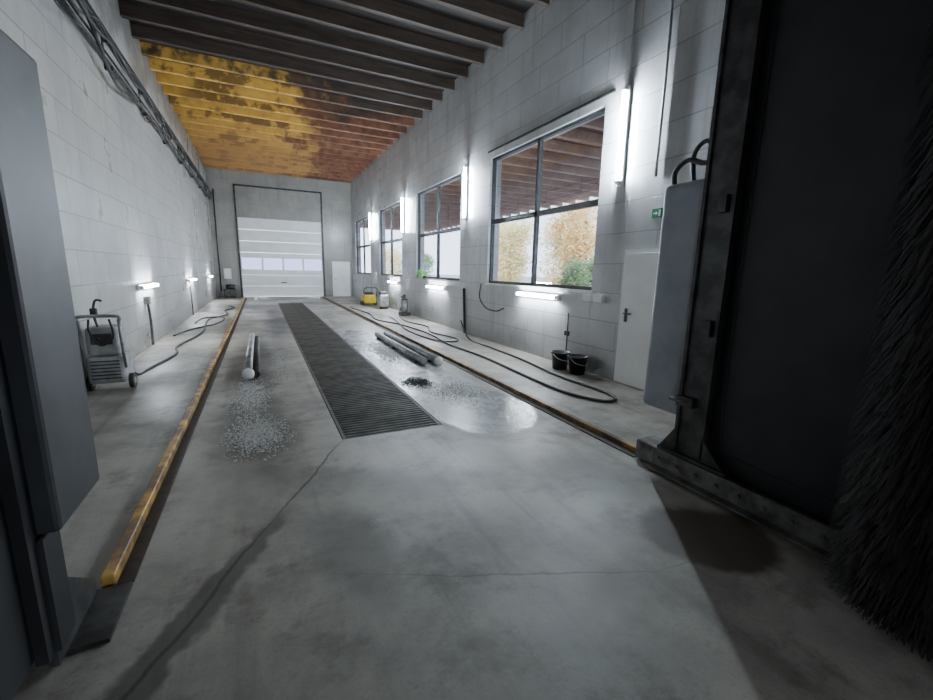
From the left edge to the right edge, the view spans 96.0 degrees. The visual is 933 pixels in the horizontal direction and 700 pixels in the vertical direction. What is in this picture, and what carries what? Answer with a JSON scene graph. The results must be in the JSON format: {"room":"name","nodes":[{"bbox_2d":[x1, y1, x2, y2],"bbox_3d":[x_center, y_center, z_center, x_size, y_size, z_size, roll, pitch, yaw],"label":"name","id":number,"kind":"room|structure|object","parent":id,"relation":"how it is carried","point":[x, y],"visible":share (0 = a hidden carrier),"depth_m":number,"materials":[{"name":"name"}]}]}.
{"room":"vehicle wash hall","nodes":[
{"label":"vehicle wash hall","id":0,"kind":"room"},
{"bbox_2d":[0,0,216,391],"bbox_3d":[-6.700,-3.340,8.265,0.300,6.600,29.600,-4,12,-25],"label":"wall","id":1,"kind":"structure","parent":0,"point":[131,215],"depth_m":7.20,"materials":[{"name":"brick"}]},
{"bbox_2d":[100,36,114,71],"bbox_3d":[-5.948,-5.007,6.942,0.120,0.700,0.060,-4,12,-25],"label":"bracket","id":2,"kind":"object","parent":1,"relation":"attached to","point":[103,41],"visible":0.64,"depth_m":6.93,"materials":[{"name":"grey metal"}]},
{"bbox_2d":[138,89,147,116],"bbox_3d":[-6.991,-5.431,9.062,0.120,0.700,0.060,-4,12,-25],"label":"bracket","id":3,"kind":"object","parent":1,"relation":"attached to","point":[139,93],"visible":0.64,"depth_m":9.07,"materials":[{"name":"grey metal"}]},
{"bbox_2d":[84,0,209,189],"bbox_3d":[-8.585,-6.233,12.307,0.090,0.090,19.400,-4,12,-25],"label":"conduit","id":4,"kind":"object","parent":3,"relation":"attached to","point":[86,4],"visible":0.39,"depth_m":7.91,"materials":[{"name":"grey metal"}]},
{"bbox_2d":[136,282,158,289],"bbox_3d":[-6.447,-1.295,8.516,0.120,0.100,1.400,-4,12,-25],"label":"lamp","id":5,"kind":"object","parent":1,"relation":"attached to","point":[147,285],"visible":1,"depth_m":8.32,"materials":[{"name":"white plastic"}]},
{"bbox_2d":[143,296,154,344],"bbox_3d":[-6.414,-0.588,8.503,0.079,0.983,0.200,-4,12,-25],"label":"drain pipe","id":6,"kind":"object","parent":1,"relation":"attached to","point":[147,299],"visible":1,"depth_m":8.51,"materials":[{"name":"grey metal"}]},
{"bbox_3d":[-8.033,-5.855,11.182,0.120,0.700,0.060,-4,12,-25],"label":"bracket","id":7,"kind":"object","parent":1,"relation":"attached to","visible":0},
{"bbox_2d":[81,0,140,105],"bbox_3d":[-5.705,-5.219,6.557,0.110,1.763,4.428,-4,12,-25],"label":"hose","id":8,"kind":"object","parent":7,"relation":"hanging from","point":[93,30],"visible":0.83,"depth_m":6.48,"materials":[{"name":"black rubber"}]},
{"bbox_2d":[53,0,209,199],"bbox_3d":[-8.261,-5.529,11.927,0.058,0.295,17.806,-4,12,-25],"label":"cable","id":9,"kind":"object","parent":7,"relation":"hanging from","point":[55,1],"visible":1,"depth_m":6.92,"materials":[{"name":"black rubber"}]},
{"bbox_2d":[77,0,212,196],"bbox_3d":[-8.678,-6.016,12.870,0.074,0.283,17.809,-4,12,-25],"label":"cable","id":10,"kind":"object","parent":7,"relation":"hanging from","point":[99,32],"visible":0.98,"depth_m":7.46,"materials":[{"name":"black rubber"}]},
{"bbox_3d":[-10.117,-6.703,15.422,0.120,0.700,0.060,-4,12,-25],"label":"bracket","id":11,"kind":"object","parent":1,"relation":"attached to","visible":0},
{"bbox_2d":[70,0,211,199],"bbox_3d":[-8.446,-5.889,12.332,0.066,0.514,17.816,-4,12,-25],"label":"cable","id":12,"kind":"object","parent":11,"relation":"hanging from","point":[72,1],"visible":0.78,"depth_m":8.02,"materials":[{"name":"black rubber"}]},
{"bbox_3d":[-4.906,-4.583,4.823,0.120,0.700,0.060,-4,12,-25],"label":"bracket","id":13,"kind":"object","parent":1,"relation":"attached to","visible":0},
{"bbox_2d":[59,0,209,198],"bbox_3d":[-8.594,-5.840,12.381,0.060,0.060,19.400,-4,12,-25],"label":"conduit","id":14,"kind":"object","parent":13,"relation":"attached to","point":[63,2],"visible":0.58,"depth_m":7.35,"materials":[{"name":"grey metal"}]},
{"bbox_2d":[67,0,209,195],"bbox_3d":[-8.591,-5.958,12.359,0.036,0.036,19.400,-4,12,-25],"label":"conduit","id":15,"kind":"object","parent":13,"relation":"attached to","point":[68,1],"visible":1,"depth_m":7.82,"materials":[{"name":"grey metal"}]},
{"bbox_2d":[85,0,208,187],"bbox_3d":[-8.583,-6.351,12.285,0.030,0.030,19.400,-4,12,-25],"label":"conduit","id":16,"kind":"object","parent":13,"relation":"attached to","point":[88,3],"visible":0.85,"depth_m":8.27,"materials":[{"name":"grey metal"}]},
{"bbox_2d":[206,167,352,296],"bbox_3d":[-9.896,-6.206,23.046,7.620,6.600,0.300,-4,12,-25],"label":"wall","id":17,"kind":"structure","parent":0,"point":[251,202],"depth_m":22.38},
{"bbox_2d":[212,189,221,290],"bbox_3d":[-12.781,-5.575,21.527,0.055,5.100,0.055,1,11,-3],"label":"conduit","id":18,"kind":"object","parent":17,"relation":"attached to","point":[212,189],"visible":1,"depth_m":21.51,"materials":[{"name":"grey metal"}]},
{"bbox_2d":[223,268,231,278],"bbox_3d":[-12.471,-3.989,21.920,0.340,0.550,0.234,-4,12,-25],"label":"box","id":19,"kind":"object","parent":17,"relation":"attached to","point":[227,271],"visible":1,"depth_m":21.82,"materials":[{"name":"white metal"}]},
{"bbox_2d":[233,184,325,296],"bbox_3d":[-10.033,-5.787,22.857,4.320,5.740,0.058,-4,12,-25],"label":"door track","id":20,"kind":"object","parent":17,"relation":"attached to","point":[234,185],"visible":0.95,"depth_m":22.32,"materials":[{"name":"grey metal"}]},
{"bbox_2d":[237,217,323,296],"bbox_3d":[-10.088,-5.006,23.084,4.120,4.104,0.090,-4,12,-25],"label":"door","id":21,"kind":"structure","parent":17,"relation":"in","point":[264,275],"depth_m":23.02,"materials":[{"name":"white metal"}]},
{"bbox_2d":[332,261,350,295],"bbox_3d":[-7.296,-4.138,24.522,1.000,2.000,0.079,-4,12,-25],"label":"door","id":22,"kind":"structure","parent":17,"relation":"in","point":[340,270],"depth_m":24.52,"materials":[{"name":"white metal"}]},
{"bbox_2d":[118,0,533,117],"bbox_3d":[-3.331,-6.856,9.218,7.620,0.100,30.200,-4,12,-25],"label":"ceiling","id":23,"kind":"structure","parent":0,"point":[522,6],"depth_m":8.77,"materials":[{"name":"wood"}]},
{"bbox_2d":[202,160,354,179],"bbox_3d":[-9.189,-9.070,21.156,7.010,0.239,0.110,-4,12,-25],"label":"joist","id":24,"kind":"object","parent":23,"relation":"attached to","point":[204,161],"visible":0.64,"depth_m":20.95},
{"bbox_2d":[205,164,351,182],"bbox_3d":[-9.545,-9.215,21.881,7.010,0.239,0.110,-4,12,-25],"label":"joist","id":25,"kind":"object","parent":23,"relation":"attached to","point":[206,165],"visible":0.57,"depth_m":21.71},
{"bbox_2d":[200,156,357,177],"bbox_3d":[-8.833,-8.925,20.432,7.010,0.239,0.110,-4,12,-25],"label":"joist","id":26,"kind":"object","parent":23,"relation":"attached to","point":[201,157],"visible":0.64,"depth_m":20.23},
{"bbox_2d":[198,151,360,174],"bbox_3d":[-8.477,-8.780,19.708,7.010,0.239,0.110,-4,12,-25],"label":"joist","id":27,"kind":"object","parent":23,"relation":"attached to","point":[206,154],"visible":0.64,"depth_m":19.50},
{"bbox_2d":[195,146,364,170],"bbox_3d":[-8.121,-8.635,18.983,7.010,0.239,0.110,-4,12,-25],"label":"joist","id":28,"kind":"object","parent":23,"relation":"attached to","point":[201,149],"visible":0.64,"depth_m":18.77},
{"bbox_2d":[192,141,368,167],"bbox_3d":[-7.765,-8.491,18.259,7.010,0.239,0.110,-4,12,-25],"label":"joist","id":29,"kind":"object","parent":23,"relation":"attached to","point":[198,144],"visible":0.64,"depth_m":18.04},
{"bbox_2d":[189,135,372,163],"bbox_3d":[-7.409,-8.346,17.535,7.010,0.239,0.110,-4,12,-25],"label":"joist","id":30,"kind":"object","parent":23,"relation":"attached to","point":[192,138],"visible":0.64,"depth_m":17.31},
{"bbox_2d":[182,122,381,155],"bbox_3d":[-6.696,-8.056,16.086,7.010,0.239,0.110,-4,12,-25],"label":"joist","id":31,"kind":"object","parent":23,"relation":"attached to","point":[186,125],"visible":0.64,"depth_m":15.84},
{"bbox_2d":[186,129,377,159],"bbox_3d":[-7.052,-8.201,16.811,7.010,0.239,0.110,-4,12,-25],"label":"joist","id":32,"kind":"object","parent":23,"relation":"attached to","point":[188,131],"visible":0.64,"depth_m":16.57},
{"bbox_2d":[178,114,387,150],"bbox_3d":[-6.340,-7.911,15.362,7.010,0.239,0.110,-4,12,-25],"label":"joist","id":33,"kind":"object","parent":23,"relation":"attached to","point":[184,118],"visible":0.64,"depth_m":15.11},
{"bbox_2d":[174,105,392,145],"bbox_3d":[-5.984,-7.766,14.638,7.010,0.239,0.110,-4,12,-25],"label":"joist","id":34,"kind":"object","parent":23,"relation":"attached to","point":[177,109],"visible":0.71,"depth_m":14.37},
{"bbox_2d":[168,95,399,139],"bbox_3d":[-5.628,-7.621,13.913,7.010,0.239,0.110,-4,12,-25],"label":"joist","id":35,"kind":"object","parent":23,"relation":"attached to","point":[173,100],"visible":0.86,"depth_m":13.63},
{"bbox_2d":[156,71,413,126],"bbox_3d":[-4.916,-7.332,12.465,7.010,0.239,0.110,-4,12,-25],"label":"joist","id":36,"kind":"object","parent":23,"relation":"attached to","point":[163,78],"visible":0.93,"depth_m":12.16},
{"bbox_2d":[163,84,406,133],"bbox_3d":[-5.272,-7.476,13.189,7.010,0.239,0.110,-4,12,-25],"label":"joist","id":37,"kind":"object","parent":23,"relation":"attached to","point":[171,90],"visible":0.86,"depth_m":12.89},
{"bbox_2d":[140,41,431,111],"bbox_3d":[-4.204,-7.042,11.016,7.010,0.239,0.110,-4,12,-25],"label":"joist","id":38,"kind":"object","parent":23,"relation":"attached to","point":[147,49],"visible":1,"depth_m":10.67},
{"bbox_2d":[149,58,422,119],"bbox_3d":[-4.560,-7.187,11.741,7.010,0.239,0.110,-4,12,-25],"label":"joist","id":39,"kind":"object","parent":23,"relation":"attached to","point":[158,65],"visible":1,"depth_m":11.41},
{"bbox_2d":[118,1,454,90],"bbox_3d":[-3.491,-6.752,9.568,7.010,0.239,0.110,-4,12,-25],"label":"joist","id":40,"kind":"object","parent":23,"relation":"attached to","point":[129,11],"visible":1,"depth_m":9.18,"materials":[{"name":"wood"}]},
{"bbox_2d":[130,23,442,101],"bbox_3d":[-3.847,-6.897,10.292,7.010,0.239,0.110,-4,12,-25],"label":"joist","id":41,"kind":"object","parent":23,"relation":"attached to","point":[140,32],"visible":1,"depth_m":9.93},
{"bbox_2d":[137,0,467,78],"bbox_3d":[-3.135,-6.607,8.843,7.010,0.239,0.110,-4,12,-25],"label":"joist","id":42,"kind":"object","parent":23,"relation":"attached to","point":[205,8],"visible":1,"depth_m":8.72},
{"bbox_2d":[232,0,483,64],"bbox_3d":[-2.779,-6.463,8.119,7.010,0.239,0.110,-4,12,-25],"label":"joist","id":43,"kind":"object","parent":23,"relation":"attached to","point":[295,8],"visible":1,"depth_m":8.45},
{"bbox_2d":[328,0,502,48],"bbox_3d":[-2.423,-6.318,7.395,7.010,0.239,0.110,-4,12,-25],"label":"joist","id":44,"kind":"object","parent":23,"relation":"attached to","point":[391,9],"visible":1,"depth_m":8.15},
{"bbox_2d":[426,0,523,29],"bbox_3d":[-2.067,-6.173,6.670,7.010,0.239,0.110,-4,12,-25],"label":"joist","id":45,"kind":"object","parent":23,"relation":"attached to","point":[484,9],"visible":1,"depth_m":7.81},
{"bbox_2d":[526,0,549,6],"bbox_3d":[-1.711,-6.028,5.946,7.010,0.239,0.110,-4,12,-25],"label":"joist","id":46,"kind":"object","parent":23,"relation":"attached to","point":[544,3],"visible":1,"depth_m":7.39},
{"bbox_2d":[12,296,932,699],"bbox_3d":[-3.475,-0.348,10.449,7.020,0.050,29.600,-4,12,-25],"label":"floor","id":47,"kind":"structure","parent":0,"point":[458,558],"depth_m":2.44,"materials":[{"name":"concrete"}]},
{"bbox_2d":[75,299,136,390],"bbox_3d":[-4.720,-0.082,5.541,0.500,1.197,0.522,-4,12,-25],"label":"washer","id":48,"kind":"object","parent":47,"relation":"on","point":[109,361],"visible":0.98,"depth_m":5.39,"materials":[{"name":"grey plastic"}]},
{"bbox_2d":[100,296,245,587],"bbox_3d":[-6.731,-0.793,12.099,0.060,0.070,22.500,-4,12,-25],"label":"rail","id":49,"kind":"object","parent":47,"relation":"on","point":[110,576],"visible":0.9,"depth_m":2.96,"materials":[{"name":"metal"}]},
{"bbox_2d":[117,297,246,584],"bbox_3d":[-6.670,-0.768,12.134,0.072,0.010,22.500,-4,12,-25],"label":"base plate","id":50,"kind":"object","parent":47,"relation":"on","point":[129,573],"visible":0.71,"depth_m":3.08,"materials":[{"name":"metal"}]},
{"bbox_2d":[135,305,234,374],"bbox_3d":[-7.177,-0.859,11.655,0.372,0.377,12.488,-3,12,-23],"label":"hose","id":51,"kind":"object","parent":47,"relation":"on","point":[200,333],"visible":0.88,"depth_m":8.21,"materials":[{"name":"black rubber"}]},
{"bbox_2d":[173,316,224,335],"bbox_3d":[-7.270,-0.711,11.682,0.692,0.036,4.044,-3,12,-23],"label":"hose","id":52,"kind":"object","parent":47,"relation":"on","point":[211,316],"visible":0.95,"depth_m":11.60,"materials":[{"name":"black rubber"}]},
{"bbox_2d":[224,284,236,297],"bbox_3d":[-12.268,-3.061,21.801,0.550,0.680,0.450,-4,12,-25],"label":"pump","id":53,"kind":"object","parent":47,"relation":"on","point":[230,291],"visible":1,"depth_m":21.65,"materials":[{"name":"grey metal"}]},
{"bbox_2d":[225,375,272,428],"bbox_3d":[-2.799,0.583,5.434,0.567,0.012,2.608,-4,12,-25],"label":"gravel","id":54,"kind":"object","parent":47,"relation":"on","point":[251,395],"visible":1,"depth_m":5.32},
{"bbox_2d":[242,333,259,379],"bbox_3d":[-3.911,0.034,7.690,0.238,0.205,3.630,-4,12,-25],"label":"guide","id":55,"kind":"object","parent":47,"relation":"on","point":[251,370],"visible":1,"depth_m":6.81,"materials":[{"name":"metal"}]},
{"bbox_2d":[216,413,296,462],"bbox_3d":[-2.078,0.836,4.184,0.706,0.011,1.349,-4,12,-25],"label":"gravel","id":56,"kind":"object","parent":47,"relation":"on","point":[256,440],"visible":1,"depth_m":4.14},
{"bbox_2d":[268,345,295,403],"bbox_3d":[-3.122,0.274,7.035,0.448,0.009,4.580,-4,12,-25],"label":"gravel","id":57,"kind":"object","parent":47,"relation":"on","point":[281,361],"visible":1,"depth_m":6.90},
{"bbox_2d":[283,313,316,315],"bbox_3d":[-5.878,-1.230,14.793,1.040,0.035,0.936,-4,12,-25],"label":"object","id":58,"kind":"structure","parent":47,"relation":"in","point":[287,314],"depth_m":14.82,"materials":[{"name":"metal"}]},
{"bbox_2d":[284,316,319,319],"bbox_3d":[-5.467,-1.063,13.956,1.040,0.035,0.936,-4,12,-25],"label":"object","id":59,"kind":"structure","parent":47,"relation":"in","point":[285,317],"depth_m":13.96,"materials":[{"name":"metal"}]},
{"bbox_2d":[286,319,323,322],"bbox_3d":[-5.056,-0.896,13.120,1.040,0.035,0.936,-4,12,-25],"label":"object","id":60,"kind":"structure","parent":47,"relation":"in","point":[289,320],"depth_m":13.13,"materials":[{"name":"metal"}]},
{"bbox_2d":[287,322,327,326],"bbox_3d":[-4.644,-0.729,12.284,1.040,0.035,0.936,-4,12,-25],"label":"floor grate","id":61,"kind":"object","parent":47,"relation":"in","point":[310,324],"depth_m":12.28,"materials":[{"name":"metal"}]},
{"bbox_2d":[289,326,332,331],"bbox_3d":[-4.233,-0.561,11.448,1.040,0.035,0.936,-4,12,-25],"label":"floor grate","id":62,"kind":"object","parent":47,"relation":"in","point":[313,328],"depth_m":11.44,"materials":[{"name":"metal"}]},
{"bbox_2d":[292,330,339,337],"bbox_3d":[-3.822,-0.394,10.612,1.040,0.035,0.936,-4,12,-25],"label":"grate","id":63,"kind":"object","parent":47,"relation":"in","point":[331,332],"depth_m":10.59,"materials":[{"name":"metal"}]},
{"bbox_2d":[294,336,345,344],"bbox_3d":[-3.411,-0.227,9.775,1.040,0.035,0.936,-4,12,-25],"label":"grate","id":64,"kind":"object","parent":47,"relation":"in","point":[320,339],"depth_m":9.75,"materials":[{"name":"metal"}]},
{"bbox_2d":[298,342,353,351],"bbox_3d":[-3.000,-0.060,8.939,1.040,0.035,0.936,-4,12,-25],"label":"grate","id":65,"kind":"object","parent":47,"relation":"in","point":[331,345],"depth_m":8.92,"materials":[{"name":"metal"}]},
{"bbox_2d":[301,349,364,361],"bbox_3d":[-2.589,0.108,8.103,1.040,0.035,0.936,-4,12,-25],"label":"grate","id":66,"kind":"object","parent":47,"relation":"in","point":[346,353],"depth_m":8.08,"materials":[{"name":"metal"}]},
{"bbox_2d":[306,358,376,374],"bbox_3d":[-2.178,0.275,7.267,1.040,0.035,0.936,-4,12,-25],"label":"grate","id":67,"kind":"object","parent":47,"relation":"in","point":[338,365],"depth_m":7.24,"materials":[{"name":"metal"}]},
{"bbox_2d":[312,369,391,388],"bbox_3d":[-1.767,0.442,6.431,1.040,0.035,0.936,-4,12,-25],"label":"grate","id":68,"kind":"object","parent":47,"relation":"in","point":[327,380],"depth_m":6.39,"materials":[{"name":"metal"}]},
{"bbox_2d":[319,382,412,410],"bbox_3d":[-1.355,0.609,5.595,1.040,0.035,0.936,-4,12,-25],"label":"grate","id":69,"kind":"object","parent":47,"relation":"in","point":[382,393],"depth_m":5.55,"materials":[{"name":"metal"}]},
{"bbox_2d":[360,287,377,304],"bbox_3d":[-4.453,-2.467,19.185,0.640,0.824,0.769,-4,12,-25],"label":"machine","id":70,"kind":"object","parent":47,"relation":"on","point":[367,297],"visible":0.99,"depth_m":19.04,"materials":[{"name":"yellow plastic"}]},
{"bbox_2d":[377,291,388,308],"bbox_3d":[-3.509,-2.095,17.611,0.400,0.720,0.500,-4,12,-25],"label":"machine","id":71,"kind":"object","parent":47,"relation":"on","point":[382,297],"visible":1,"depth_m":17.42,"materials":[{"name":"metal"}]},
{"bbox_2d":[359,338,408,366],"bbox_3d":[-1.709,0.012,8.577,0.811,0.013,3.313,-4,12,-25],"label":"gravel","id":72,"kind":"object","parent":47,"relation":"on","point":[385,352],"visible":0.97,"depth_m":8.49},
{"bbox_2d":[329,400,440,439],"bbox_3d":[-0.944,0.777,4.758,1.040,0.035,0.936,-4,12,-25],"label":"grate","id":73,"kind":"object","parent":47,"relation":"in","point":[353,422],"depth_m":4.71,"materials":[{"name":"metal"}]},
{"bbox_2d":[398,295,410,315],"bbox_3d":[-2.247,-1.629,15.212,0.350,0.750,0.400,-4,12,-25],"label":"pump","id":74,"kind":"object","parent":47,"relation":"on","point":[403,302],"visible":1,"depth_m":15.11,"materials":[{"name":"grey metal"}]},
{"bbox_2d":[375,331,442,365],"bbox_3d":[-1.346,-0.104,8.841,0.400,0.160,3.576,-4,12,-25],"label":"guide","id":75,"kind":"object","parent":47,"relation":"on","point":[391,338],"visible":1,"depth_m":8.27,"materials":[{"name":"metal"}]},
{"bbox_2d":[398,376,434,388],"bbox_3d":[-0.737,0.475,6.242,0.528,0.013,0.737,-4,12,-25],"label":"grit","id":76,"kind":"object","parent":47,"relation":"on","point":[421,380],"visible":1,"depth_m":6.22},
{"bbox_2d":[390,308,458,341],"bbox_3d":[-1.516,-0.800,12.153,0.807,0.326,5.898,-3,12,-23],"label":"hose","id":77,"kind":"object","parent":47,"relation":"on","point":[400,308],"visible":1,"depth_m":10.90,"materials":[{"name":"black rubber"}]},
{"bbox_2d":[424,379,493,405],"bbox_3d":[-0.120,0.570,5.822,0.953,0.009,1.297,-4,12,-25],"label":"gravel","id":78,"kind":"object","parent":47,"relation":"on","point":[452,384],"visible":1,"depth_m":5.81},
{"bbox_2d":[0,0,932,699],"bbox_3d":[0.430,-1.009,1.078,5.196,4.900,3.350,-4,12,-25],"label":"gantry","id":79,"kind":"object","parent":47,"relation":"on","point":[790,351],"visible":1,"depth_m":2.36,"materials":[{"name":"grey metal"}]},
{"bbox_2d":[321,297,635,457],"bbox_3d":[-3.311,-1.004,13.772,0.077,0.010,22.440,-4,12,-25],"label":"base plate","id":80,"kind":"object","parent":47,"relation":"on","point":[614,445],"visible":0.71,"depth_m":5.33,"materials":[{"name":"metal"}]},
{"bbox_2d":[322,296,635,452],"bbox_3d":[-3.246,-1.032,13.799,0.060,0.060,22.440,-4,12,-25],"label":"rail","id":81,"kind":"object","parent":47,"relation":"on","point":[630,446],"visible":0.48,"depth_m":5.50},
{"bbox_2d":[350,307,616,402],"bbox_3d":[-1.251,-0.749,11.629,1.068,0.436,14.149,-5,12,-28],"label":"hose","id":82,"kind":"object","parent":47,"relation":"on","point":[492,360],"visible":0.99,"depth_m":6.96,"materials":[{"name":"black rubber"}]},
{"bbox_2d":[551,350,570,369],"bbox_3d":[1.641,0.177,7.326,0.340,0.300,0.363,-4,12,-25],"label":"bucket","id":83,"kind":"object","parent":47,"relation":"on","point":[559,357],"visible":0.84,"depth_m":7.23,"materials":[{"name":"black plastic"}]},
{"bbox_2d":[564,313,569,350],"bbox_3d":[1.791,-0.187,7.522,0.044,0.950,0.100,-4,12,-25],"label":"spray lance","id":84,"kind":"object","parent":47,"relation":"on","point":[567,332],"visible":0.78,"depth_m":7.48,"materials":[{"name":"black plastic"}]},
{"bbox_2d":[567,354,587,374],"bbox_3d":[1.851,0.246,6.989,0.340,0.300,0.363,-4,12,-25],"label":"bucket","id":85,"kind":"object","parent":47,"relation":"on","point":[576,362],"visible":1,"depth_m":6.90,"materials":[{"name":"black plastic"}]},
{"bbox_2d":[350,0,725,380],"bbox_3d":[-0.108,-3.791,11.416,0.300,6.600,29.600,-4,12,-25],"label":"wall","id":86,"kind":"structure","parent":0,"point":[567,54],"depth_m":7.46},
{"bbox_2d":[355,216,370,274],"bbox_3d":[-5.416,-5.418,22.066,0.170,2.850,3.680,-4,12,-25],"label":"window","id":87,"kind":"structure","parent":86,"relation":"in","point":[363,219],"depth_m":22.25,"materials":[{"name":"black metal"}]},
{"bbox_2d":[369,212,371,240],"bbox_3d":[-4.548,-5.853,19.916,0.123,1.360,0.100,-4,12,-25],"label":"lamp","id":88,"kind":"object","parent":86,"relation":"attached to","point":[370,213],"visible":1,"depth_m":19.88,"materials":[{"name":"white plastic"}]},
{"bbox_2d":[379,201,401,277],"bbox_3d":[-3.147,-4.495,17.451,0.170,2.850,3.530,-4,12,-25],"label":"window","id":89,"kind":"structure","parent":86,"relation":"in","point":[392,240],"depth_m":17.57,"materials":[{"name":"black metal"}]},
{"bbox_2d":[401,195,404,233],"bbox_3d":[-2.333,-4.952,15.411,0.123,1.360,0.100,-4,12,-25],"label":"lamp","id":90,"kind":"object","parent":86,"relation":"attached to","point":[403,196],"visible":1,"depth_m":15.38,"materials":[{"name":"white plastic"}]},
{"bbox_2d":[425,285,446,289],"bbox_3d":[-0.951,-1.933,12.958,0.120,0.100,1.500,-4,12,-25],"label":"lamp","id":91,"kind":"object","parent":86,"relation":"attached to","point":[428,286],"visible":1,"depth_m":12.85,"materials":[{"name":"white plastic"}]},
{"bbox_2d":[415,174,460,281],"bbox_3d":[-0.899,-3.581,12.880,0.170,2.850,3.680,-4,12,-25],"label":"window","id":92,"kind":"structure","parent":86,"relation":"in","point":[438,232],"depth_m":12.96,"materials":[{"name":"black metal"}]},
{"bbox_2d":[463,288,465,332],"bbox_3d":[-0.063,-1.050,11.250,0.070,1.186,0.170,-4,12,-25],"label":"drain pipe","id":93,"kind":"object","parent":86,"relation":"attached to","point":[464,319],"visible":0.89,"depth_m":11.22,"materials":[{"name":"black plastic"}]},
{"bbox_2d":[462,164,468,220],"bbox_3d":[-0.031,-4.015,10.729,0.123,1.360,0.100,-4,12,-25],"label":"lamp","id":94,"kind":"object","parent":86,"relation":"attached to","point":[465,167],"visible":1,"depth_m":10.70,"materials":[{"name":"white plastic"}]},
{"bbox_2d":[360,115,604,231],"bbox_3d":[1.248,-5.858,15.858,6.180,0.270,31.000,-4,12,-25],"label":"canopy","id":95,"kind":"object","parent":86,"relation":"attached to","point":[571,166],"visible":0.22,"depth_m":13.05,"materials":[{"name":"wood"}]},
{"bbox_2d":[515,291,560,300],"bbox_3d":[1.367,-1.069,8.231,0.120,0.100,1.370,-4,12,-25],"label":"lamp","id":96,"kind":"object","parent":86,"relation":"attached to","point":[519,293],"visible":1,"depth_m":8.12,"materials":[{"name":"white plastic"}]},
{"bbox_2d":[485,107,604,292],"bbox_3d":[1.355,-2.664,8.296,0.170,2.850,3.700,-4,12,-25],"label":"window","id":97,"kind":"structure","parent":86,"relation":"in","point":[537,213],"depth_m":8.27,"materials":[{"name":"black metal"}]},
{"bbox_2d":[488,88,615,153],"bbox_3d":[1.349,-4.186,7.921,0.025,0.040,3.900,-4,12,-25],"label":"conduit","id":98,"kind":"object","parent":86,"relation":"attached to","point":[614,89],"visible":1,"depth_m":7.37,"materials":[{"name":"grey metal"}]},
{"bbox_2d":[582,294,593,301],"bbox_3d":[2.009,-0.863,6.951,0.089,0.120,0.200,-4,12,-25],"label":"box","id":99,"kind":"object","parent":86,"relation":"attached to","point":[585,297],"visible":0.86,"depth_m":6.89,"materials":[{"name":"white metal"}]},
{"bbox_2d":[593,295,605,302],"bbox_3d":[2.122,-0.817,6.722,0.089,0.120,0.200,-4,12,-25],"label":"box","id":100,"kind":"object","parent":86,"relation":"attached to","point":[596,298],"visible":1,"depth_m":6.66,"materials":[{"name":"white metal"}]},
{"bbox_2d":[614,84,631,186],"bbox_3d":[2.257,-3.084,6.074,0.123,1.360,0.100,-4,12,-25],"label":"lamp","id":101,"kind":"object","parent":86,"relation":"attached to","point":[627,90],"visible":1,"depth_m":6.04,"materials":[{"name":"white plastic"}]},
{"bbox_2d":[628,0,636,84],"bbox_3d":[2.322,-4.697,5.784,0.018,1.920,0.018,1,11,-3],"label":"conduit","id":102,"kind":"object","parent":86,"relation":"attached to","point":[635,0],"visible":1,"depth_m":5.86,"materials":[{"name":"grey plastic"}]},
{"bbox_2d":[614,248,658,389],"bbox_3d":[2.505,-0.413,5.949,0.115,1.990,0.960,-4,12,-25],"label":"door","id":103,"kind":"structure","parent":86,"relation":"in","point":[640,265],"depth_m":6.08,"materials":[{"name":"white metal"}]},
{"bbox_2d":[652,208,662,217],"bbox_3d":[2.583,-1.854,5.688,0.022,0.120,0.160,-4,12,-25],"label":"exit sign","id":104,"kind":"object","parent":86,"relation":"attached to","point":[656,213],"visible":0.96,"depth_m":5.67,"materials":[{"name":"green plastic"}]},
{"bbox_2d":[654,0,673,176],"bbox_3d":[2.577,-3.935,5.360,0.036,3.250,0.056,-4,12,-25],"label":"conduit","id":105,"kind":"object","parent":86,"relation":"attached to","point":[672,1],"visible":1,"depth_m":5.44,"materials":[{"name":"grey plastic"}]},
{"label":"outside","id":106,"kind":"structure","parent":0,"visible":0},
{"bbox_2d":[242,274,588,296],"bbox_3d":[-6.072,-7.173,46.526,150.000,0.001,210.000,-4,12,-25],"label":"pavement","id":107,"kind":"structure","parent":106,"point":[528,279],"depth_m":97.47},
{"bbox_2d":[386,246,401,274],"bbox_3d":[-11.953,-14.239,68.316,6.221,5.600,6.151,-6,13,-32],"label":"tree","id":108,"kind":"object","parent":107,"relation":"on","point":[396,258],"visible":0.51,"depth_m":67.43,"materials":[{"name":"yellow plant"}]},
{"bbox_2d":[396,250,435,276],"bbox_3d":[-6.744,-11.352,56.474,5.564,4.539,6.022,-4,12,-25],"label":"tree","id":109,"kind":"object","parent":107,"relation":"on","point":[427,259],"visible":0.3,"depth_m":56.16,"materials":[{"name":"green plant"}]},
{"bbox_2d":[498,212,539,281],"bbox_3d":[4.004,-8.690,37.235,4.982,6.882,5.086,9,13,36],"label":"tree","id":110,"kind":"object","parent":107,"relation":"on","point":[513,243],"visible":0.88,"depth_m":36.13,"materials":[{"name":"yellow plant"}]},
{"bbox_2d":[536,197,597,284],"bbox_3d":[8.362,-8.797,34.909,5.569,8.144,5.197,-1,11,-14],"label":"tree","id":111,"kind":"object","parent":107,"relation":"on","point":[550,238],"visible":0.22,"depth_m":34.40,"materials":[{"name":"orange plant"}]},
{"bbox_2d":[546,200,597,275],"bbox_3d":[8.141,-7.068,28.605,4.790,7.081,5.229,-3,11,-19],"label":"tree","id":112,"kind":"object","parent":107,"relation":"on","point":[582,239],"visible":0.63,"depth_m":27.69,"materials":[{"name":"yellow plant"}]},
{"bbox_2d":[557,254,593,286],"bbox_3d":[5.755,-3.354,20.266,3.018,2.800,2.979,-2,11,-19],"label":"tree","id":113,"kind":"object","parent":107,"relation":"on","point":[579,274],"visible":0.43,"depth_m":19.88,"materials":[{"name":"green plant"}]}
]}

